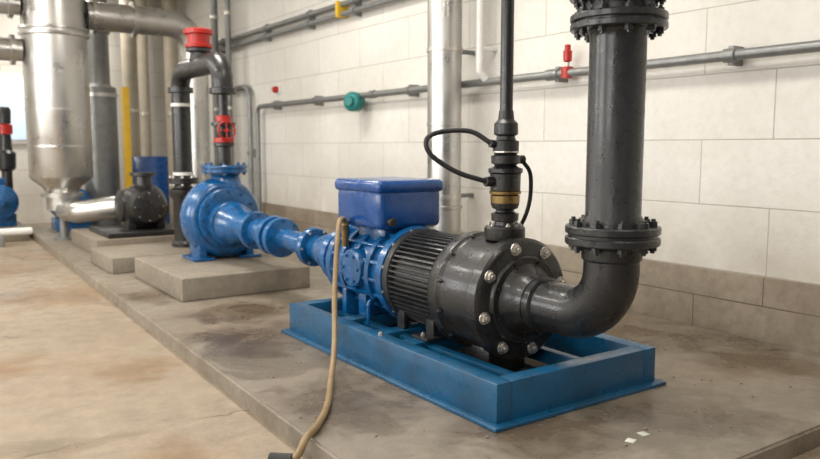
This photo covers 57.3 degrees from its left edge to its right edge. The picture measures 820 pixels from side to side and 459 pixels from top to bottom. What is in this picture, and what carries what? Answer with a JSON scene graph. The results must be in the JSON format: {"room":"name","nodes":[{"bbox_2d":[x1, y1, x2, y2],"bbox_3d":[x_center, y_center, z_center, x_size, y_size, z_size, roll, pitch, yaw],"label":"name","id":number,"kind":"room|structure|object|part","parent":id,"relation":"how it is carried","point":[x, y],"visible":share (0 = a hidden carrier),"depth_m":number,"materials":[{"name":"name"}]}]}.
{"room":"plant room","nodes":[
{"label":"plant room","id":0,"kind":"room"},
{"bbox_2d":[0,0,178,223],"bbox_3d":[-8.328,-2.024,12.453,9.000,4.500,0.200,-4,8,-34],"label":"wall","id":1,"kind":"structure","parent":0,"point":[32,208],"depth_m":14.13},
{"bbox_2d":[0,72,26,143],"bbox_3d":[-7.264,-2.112,13.019,1.200,1.250,0.055,-4,8,-34],"label":"frame","id":2,"kind":"object","parent":1,"relation":"attached to","point":[7,74],"visible":0.02,"depth_m":13.18,"materials":[{"name":"white plastic"}]},
{"bbox_2d":[0,76,26,139],"bbox_3d":[-7.014,-2.126,13.149,0.480,1.090,0.015,-4,8,-34],"label":"pane","id":3,"kind":"object","parent":1,"relation":"attached to","point":[11,88],"visible":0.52,"depth_m":13.19,"materials":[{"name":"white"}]},
{"bbox_2d":[0,237,819,458],"bbox_3d":[-3.078,0.926,5.299,8.800,0.200,18.000,-4,8,-34],"label":"floor","id":4,"kind":"structure","parent":0,"point":[81,378],"depth_m":4.36,"materials":[{"name":"beige concrete"}]},
{"bbox_2d":[0,222,29,241],"bbox_3d":[-6.298,0.043,11.492,0.700,0.200,1.050,-4,8,-34],"label":"pad","id":5,"kind":"object","parent":4,"relation":"on","point":[10,238],"visible":0.54,"depth_m":11.21,"materials":[{"name":"concrete"}]},
{"bbox_2d":[0,177,18,226],"bbox_3d":[-6.307,-0.422,11.455,0.520,0.731,1.144,-4,8,-34],"label":"pump","id":6,"kind":"object","parent":5,"relation":"on","point":[9,200],"visible":1,"depth_m":11.23,"materials":[{"name":"blue metal"}]},
{"bbox_2d":[0,106,15,188],"bbox_3d":[-6.609,-0.976,12.294,0.320,2.050,0.320,-4,8,-34],"label":"valve","id":7,"kind":"object","parent":6,"relation":"on","point":[7,155],"visible":0.77,"depth_m":12.17,"materials":[{"name":"black metal"}]},
{"bbox_2d":[0,227,32,246],"bbox_3d":[-6.736,0.188,9.951,3.120,0.250,0.100,-4,8,-34],"label":"pipe","id":8,"kind":"object","parent":4,"relation":"on","point":[28,230],"visible":1,"depth_m":10.64,"materials":[{"name":"white plastic"}]},
{"bbox_3d":[-6.736,0.113,9.943,3.120,0.100,0.100,-4,8,-34],"label":"rail","id":9,"kind":"part","parent":8,"relation":"part of","materials":[{"name":"white plastic"}]},
{"bbox_2d":[268,216,348,458],"bbox_3d":[-0.450,0.474,4.207,0.199,0.937,2.015,0,6,4],"label":"hose","id":10,"kind":"object","parent":4,"relation":"on","point":[314,429],"visible":1,"depth_m":4.25,"materials":[{"name":"beige rubber"}]},
{"bbox_2d":[24,216,819,458],"bbox_3d":[-1.958,0.433,8.406,3.328,0.100,12.500,-4,8,-34],"label":"concrete plinth","id":11,"kind":"object","parent":4,"relation":"on","point":[364,405],"visible":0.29,"depth_m":4.00,"materials":[{"name":"grey concrete"}]},
{"bbox_2d":[17,0,116,239],"bbox_3d":[-4.660,-1.929,10.223,1.563,4.198,0.910,5,8,40],"label":"tank","id":12,"kind":"object","parent":11,"relation":"on","point":[54,35],"visible":0.98,"depth_m":10.12,"materials":[{"name":"silver metal"}]},
{"bbox_2d":[0,0,20,18],"bbox_3d":[-7.534,-2.848,8.513,5.540,0.380,0.380,-4,8,-34],"label":"pipe","id":13,"kind":"object","parent":12,"relation":"attached to","point":[10,8],"depth_m":9.91,"materials":[{"name":"silver metal"}]},
{"bbox_2d":[0,34,22,64],"bbox_3d":[-7.534,-2.252,8.578,5.540,0.400,0.400,-4,8,-34],"label":"pipe","id":14,"kind":"object","parent":12,"relation":"attached to","point":[11,48],"depth_m":9.95,"materials":[{"name":"silver metal"}]},
{"bbox_2d":[41,192,116,239],"bbox_3d":[-4.540,-0.175,10.432,0.925,0.665,1.281,-4,8,-34],"label":"outlet","id":15,"kind":"object","parent":12,"relation":"attached to","point":[67,206],"depth_m":10.13,"materials":[{"name":"silver metal"}]},
{"bbox_2d":[85,0,210,186],"bbox_3d":[-3.847,-1.631,11.206,1.740,3.390,0.500,-4,8,-34],"label":"pipe","id":16,"kind":"object","parent":12,"relation":"attached to","point":[132,19],"depth_m":11.06,"materials":[{"name":"silver metal"}]},
{"bbox_2d":[50,188,91,231],"bbox_3d":[-5.343,-0.385,11.825,0.560,0.778,1.048,-4,8,-34],"label":"motor","id":17,"kind":"object","parent":11,"relation":"on","point":[86,196],"visible":0.13,"depth_m":11.68,"materials":[{"name":"blue metal"}]},
{"bbox_2d":[85,0,121,224],"bbox_3d":[-5.044,-2.141,12.152,0.540,4.198,0.540,-4,8,-34],"label":"vertical pipe","id":18,"kind":"object","parent":11,"relation":"on","point":[105,182],"visible":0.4,"depth_m":12.02,"materials":[{"name":"grey metal"}]},
{"bbox_2d":[90,92,117,97],"bbox_3d":[-5.044,-2.173,12.149,0.580,0.062,0.580,-4,8,-34],"label":"collar","id":19,"kind":"object","parent":18,"relation":"attached to","point":[91,93],"visible":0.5,"depth_m":11.92,"materials":[{"name":"white metal"}]},
{"bbox_2d":[71,228,173,252],"bbox_3d":[-3.630,0.121,9.869,1.250,0.200,1.550,-4,8,-34],"label":"concrete pad","id":20,"kind":"object","parent":11,"relation":"on","point":[83,238],"depth_m":9.26,"materials":[{"name":"grey concrete"}]},
{"bbox_2d":[89,172,173,238],"bbox_3d":[-3.516,-0.353,9.694,1.000,0.780,1.080,-4,8,-34],"label":"pump","id":21,"kind":"object","parent":20,"relation":"on","point":[143,208],"visible":1,"depth_m":9.36,"materials":[{"name":"metal"}]},
{"bbox_3d":[-3.542,-0.092,9.479,0.100,0.190,0.250,-4,8,-34],"label":"leg","id":22,"kind":"part","parent":21,"relation":"part of","materials":[{"name":"black metal"}]},
{"bbox_2d":[129,172,155,184],"bbox_3d":[-3.380,-0.623,9.502,0.320,0.200,0.320,-4,8,-34],"label":"outlet","id":23,"kind":"object","parent":21,"relation":"attached to","point":[141,178],"depth_m":9.41,"materials":[{"name":"black metal"}]},
{"bbox_3d":[-3.522,-0.328,9.742,0.540,0.540,1.000,-4,8,-34],"label":"casing","id":24,"kind":"part","parent":21,"relation":"part of","materials":[{"name":"black metal"}]},
{"bbox_3d":[-3.373,-0.298,9.543,0.616,0.600,0.276,-4,8,-34],"label":"scroll casing","id":25,"kind":"part","parent":21,"relation":"part of","materials":[{"name":"black metal"}]},
{"bbox_3d":[-3.246,-0.115,9.682,0.100,0.190,0.250,-4,8,-34],"label":"leg","id":26,"kind":"part","parent":21,"relation":"part of","materials":[{"name":"black metal"}]},
{"bbox_2d":[121,87,132,188],"bbox_3d":[-4.304,-1.058,11.440,0.240,2.200,0.200,-4,8,-34],"label":"post","id":27,"kind":"object","parent":11,"relation":"on","point":[125,103],"visible":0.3,"depth_m":11.36,"materials":[{"name":"metal"}]},
{"bbox_2d":[119,0,140,155],"bbox_3d":[-4.842,-2.236,13.016,0.290,4.198,0.290,-4,8,-34],"label":"vertical pipe","id":28,"kind":"object","parent":11,"relation":"on","point":[129,63],"visible":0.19,"depth_m":12.89,"materials":[{"name":"beige metal"}]},
{"bbox_2d":[90,242,189,273],"bbox_3d":[-2.866,0.296,8.420,1.150,0.170,1.020,-4,8,-34],"label":"concrete pad","id":29,"kind":"object","parent":11,"relation":"on","point":[118,259],"depth_m":8.08,"materials":[{"name":"grey concrete"}]},
{"bbox_2d":[132,156,169,222],"bbox_3d":[-4.243,-0.611,12.180,0.560,1.150,0.440,-4,8,-34],"label":"base cabinet","id":30,"kind":"object","parent":11,"relation":"on","point":[158,164],"visible":0.26,"depth_m":12.03,"materials":[{"name":"blue metal"}]},
{"bbox_2d":[209,0,218,164],"bbox_3d":[-3.239,-2.184,12.545,0.150,4.198,0.150,-4,8,-34],"label":"vertical pipe","id":31,"kind":"object","parent":11,"relation":"on","point":[213,17],"visible":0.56,"depth_m":12.39,"materials":[{"name":"metal"}]},
{"bbox_2d":[134,251,309,301],"bbox_3d":[-1.848,0.409,7.257,1.200,0.200,1.500,-4,8,-34],"label":"concrete pad","id":32,"kind":"object","parent":11,"relation":"on","point":[179,277],"depth_m":6.77,"materials":[{"name":"grey concrete"}]},
{"bbox_2d":[180,162,260,261],"bbox_3d":[-1.927,-0.202,7.550,0.818,0.949,0.780,-4,8,-34],"label":"pump","id":33,"kind":"object","parent":32,"relation":"on","point":[199,209],"visible":0.82,"depth_m":7.25,"materials":[{"name":"blue metal"}]},
{"bbox_3d":[-2.086,0.173,7.384,0.080,0.200,0.300,-4,8,-34],"label":"leg","id":34,"kind":"part","parent":33,"relation":"part of","materials":[{"name":"blue metal"}]},
{"bbox_2d":[167,27,235,246],"bbox_3d":[-2.205,-0.924,7.976,0.340,2.348,1.618,-5,8,-36],"label":"pipe","id":35,"kind":"object","parent":33,"relation":"attached to","point":[202,61],"visible":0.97,"depth_m":7.92,"materials":[{"name":"black metal"}]},
{"bbox_3d":[-1.959,-0.141,7.590,0.690,0.690,0.690,-4,8,-34],"label":"casing","id":36,"kind":"part","parent":33,"relation":"part of","materials":[{"name":"blue metal"}]},
{"bbox_3d":[-1.691,0.143,7.655,0.080,0.200,0.300,-4,8,-34],"label":"leg","id":37,"kind":"part","parent":33,"relation":"part of","materials":[{"name":"blue metal"}]},
{"bbox_2d":[214,202,335,276],"bbox_3d":[-1.088,0.072,6.472,0.420,0.499,2.008,-5,8,-37],"label":"pipe","id":38,"kind":"object","parent":33,"relation":"attached to","point":[235,223],"visible":0.82,"depth_m":6.48,"materials":[{"name":"metal"}]},
{"bbox_2d":[224,0,233,164],"bbox_3d":[-2.910,-2.136,12.106,0.120,4.198,0.120,-4,8,-34],"label":"vertical pipe","id":39,"kind":"object","parent":11,"relation":"on","point":[227,12],"visible":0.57,"depth_m":11.98,"materials":[{"name":"metal"}]},
{"bbox_2d":[426,0,474,234],"bbox_3d":[0.392,-1.597,7.209,0.518,4.198,0.400,0,6,-4],"label":"galvanised standpipe","id":40,"kind":"object","parent":11,"relation":"on","point":[444,51],"visible":0.68,"depth_m":7.12,"materials":[{"name":"metal"}]},
{"bbox_2d":[281,297,665,432],"bbox_3d":[0.250,0.675,4.697,1.240,0.230,2.290,-4,8,-34],"label":"base frame","id":41,"kind":"object","parent":11,"relation":"on","point":[580,373],"visible":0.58,"depth_m":3.98,"materials":[{"name":"blue paint"}]},
{"bbox_3d":[0.049,0.705,4.560,0.060,0.080,2.010,-4,8,-34],"label":"rail","id":42,"kind":"part","parent":41,"relation":"part of","materials":[{"name":"blue metal"}]},
{"bbox_2d":[325,177,566,371],"bbox_3d":[0.104,0.228,4.852,0.680,1.085,2.080,-4,8,-34],"label":"motor","id":43,"kind":"object","parent":41,"relation":"on","point":[469,287],"visible":0.93,"depth_m":4.46,"materials":[{"name":"black metal"}]},
{"bbox_3d":[-0.150,-0.306,5.136,0.530,0.085,0.600,-4,8,-34],"label":"terminal box lid","id":44,"kind":"part","parent":43,"relation":"part of","materials":[{"name":"blue metal"}]},
{"bbox_3d":[0.110,0.642,4.498,0.140,0.020,0.160,-4,8,-34],"label":"foot plate","id":45,"kind":"part","parent":43,"relation":"part of","materials":[{"name":"black metal"}]},
{"bbox_2d":[423,0,532,240],"bbox_3d":[0.403,-1.612,3.995,0.645,3.465,0.247,-3,7,-23],"label":"riser pipe","id":46,"kind":"object","parent":43,"relation":"on","point":[504,180],"visible":0.97,"depth_m":4.11,"materials":[{"name":"black metal"}]},
{"bbox_3d":[0.507,0.814,4.328,0.380,0.035,0.240,-4,8,-34],"label":"bell support plate","id":47,"kind":"part","parent":43,"relation":"part of","materials":[{"name":"black metal"}]},
{"bbox_2d":[520,0,668,337],"bbox_3d":[0.891,-1.352,3.531,0.450,3.880,0.710,-4,8,-34],"label":"riser pipe","id":48,"kind":"object","parent":43,"relation":"attached to","point":[612,237],"visible":1,"depth_m":3.43,"materials":[{"name":"metal"}]},
{"bbox_3d":[0.452,0.675,4.837,0.060,0.080,2.010,-4,8,-34],"label":"rail","id":49,"kind":"part","parent":41,"relation":"part of","materials":[{"name":"blue metal"}]},
{"bbox_2d":[203,308,792,456],"bbox_3d":[0.264,0.779,4.771,2.637,0.009,3.701,-4,8,-34],"label":"concrete grit","id":50,"kind":"object","parent":11,"relation":"on","point":[273,308],"depth_m":3.83,"materials":[{"name":"grey concrete"}]},
{"bbox_2d":[625,438,636,442],"bbox_3d":[0.982,0.939,3.336,0.040,0.004,0.045,4,7,32],"label":"paper scrap","id":51,"kind":"object","parent":11,"relation":"on","point":[630,440],"visible":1,"depth_m":3.33,"materials":[{"name":"white paper"}]},
{"bbox_2d":[637,431,649,436],"bbox_3d":[1.063,0.930,3.414,0.040,0.004,0.045,-3,7,-25],"label":"paper scrap","id":52,"kind":"object","parent":11,"relation":"on","point":[642,433],"visible":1,"depth_m":3.41,"materials":[{"name":"white paper"}]},
{"bbox_2d":[177,0,819,284],"bbox_3d":[0.570,-1.500,7.686,0.200,4.500,18.200,-4,8,-34],"label":"wall","id":53,"kind":"structure","parent":0,"point":[731,160],"depth_m":6.53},
{"bbox_2d":[234,85,255,194],"bbox_3d":[-2.963,-1.228,12.572,0.131,2.290,1.640,-4,8,-34],"label":"pipe","id":54,"kind":"object","parent":53,"relation":"attached to","point":[251,153],"visible":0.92,"depth_m":11.88,"materials":[{"name":"grey metal"}]},
{"bbox_2d":[272,86,278,92],"bbox_3d":[-1.984,-2.061,11.046,0.080,0.100,0.100,-4,8,-34],"label":"switch","id":55,"kind":"object","parent":53,"relation":"attached to","point":[275,89],"depth_m":11.02,"materials":[{"name":"plastic"}]},
{"bbox_2d":[218,0,364,45],"bbox_3d":[-0.790,-2.776,9.229,0.136,0.130,10.500,-4,8,-34],"label":"conduit","id":56,"kind":"object","parent":53,"relation":"attached to","point":[310,14],"visible":0.82,"depth_m":10.30,"materials":[{"name":"grey metal"}]},
{"bbox_2d":[219,0,400,53],"bbox_3d":[-0.790,-2.657,9.242,0.136,0.130,10.500,-4,8,-34],"label":"conduit","id":57,"kind":"object","parent":53,"relation":"attached to","point":[357,10],"visible":0.91,"depth_m":9.94,"materials":[{"name":"grey metal"}]},
{"bbox_2d":[335,1,347,18],"bbox_3d":[-0.845,-2.723,9.295,0.159,0.200,0.060,-4,8,-34],"label":"clip","id":58,"kind":"object","parent":53,"relation":"attached to","point":[338,8],"visible":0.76,"depth_m":9.25,"materials":[{"name":"paint"}]},
{"bbox_2d":[476,0,496,81],"bbox_3d":[0.726,-2.530,6.960,0.232,2.290,0.085,-4,8,-34],"label":"pipe","id":59,"kind":"object","parent":53,"relation":"attached to","point":[480,48],"visible":1,"depth_m":6.99,"materials":[{"name":"plastic"}]},
{"bbox_2d":[255,40,819,211],"bbox_3d":[1.572,-0.460,6.011,0.167,2.200,13.734,-4,8,-34],"label":"pipe","id":60,"kind":"object","parent":53,"relation":"attached to","point":[734,55],"visible":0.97,"depth_m":6.30,"materials":[{"name":"grey metal"}]},
{"bbox_2d":[343,92,364,111],"bbox_3d":[-0.675,-1.533,8.996,0.264,0.230,0.259,-4,8,-34],"label":"valve","id":61,"kind":"object","parent":60,"relation":"attached to","point":[352,101],"visible":0.95,"depth_m":8.91,"materials":[{"name":"plastic"}]},
{"bbox_2d":[561,44,573,78],"bbox_3d":[1.308,-1.395,6.230,0.100,0.280,0.100,-4,8,-34],"label":"valve","id":62,"kind":"object","parent":60,"relation":"attached to","point":[567,53],"visible":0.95,"depth_m":6.20,"materials":[{"name":"red metal"}]},
{"bbox_3d":[1.308,-1.462,6.223,0.076,0.145,0.076,-4,8,-34],"label":"knob","id":63,"kind":"part","parent":62,"relation":"part of","materials":[{"name":"red plastic"}]},
{"bbox_2d":[262,202,819,353],"bbox_3d":[0.534,0.291,7.736,0.025,0.530,18.000,-4,8,-34],"label":"baseboard","id":64,"kind":"structure","parent":53,"relation":"attached to","point":[786,313],"depth_m":5.33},
{"bbox_3d":[-3.135,-3.556,4.889,9.200,0.200,18.200,-4,8,-34],"label":"ceiling","id":65,"kind":"structure","parent":0,"visible":0},
{"bbox_2d":[105,0,109,83],"bbox_3d":[-5.445,-2.284,13.447,0.190,4.198,0.190,-4,8,-34],"label":"vertical pipe","id":66,"kind":"object","parent":65,"relation":"hanging from","point":[105,0],"visible":0.02,"depth_m":13.35,"materials":[{"name":"metal"}]},
{"bbox_2d":[135,0,151,155],"bbox_3d":[-4.998,-2.357,14.116,0.230,4.198,0.230,-4,8,-34],"label":"vertical pipe","id":67,"kind":"object","parent":65,"relation":"hanging from","point":[142,40],"visible":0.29,"depth_m":14.02,"materials":[{"name":"metal"}]},
{"bbox_2d":[162,0,177,214],"bbox_3d":[-4.530,-2.379,14.316,0.290,4.198,0.290,-4,8,-34],"label":"vertical pipe","id":68,"kind":"object","parent":65,"relation":"hanging from","point":[170,45],"visible":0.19,"depth_m":14.16,"materials":[{"name":"silver metal"}]}
]}

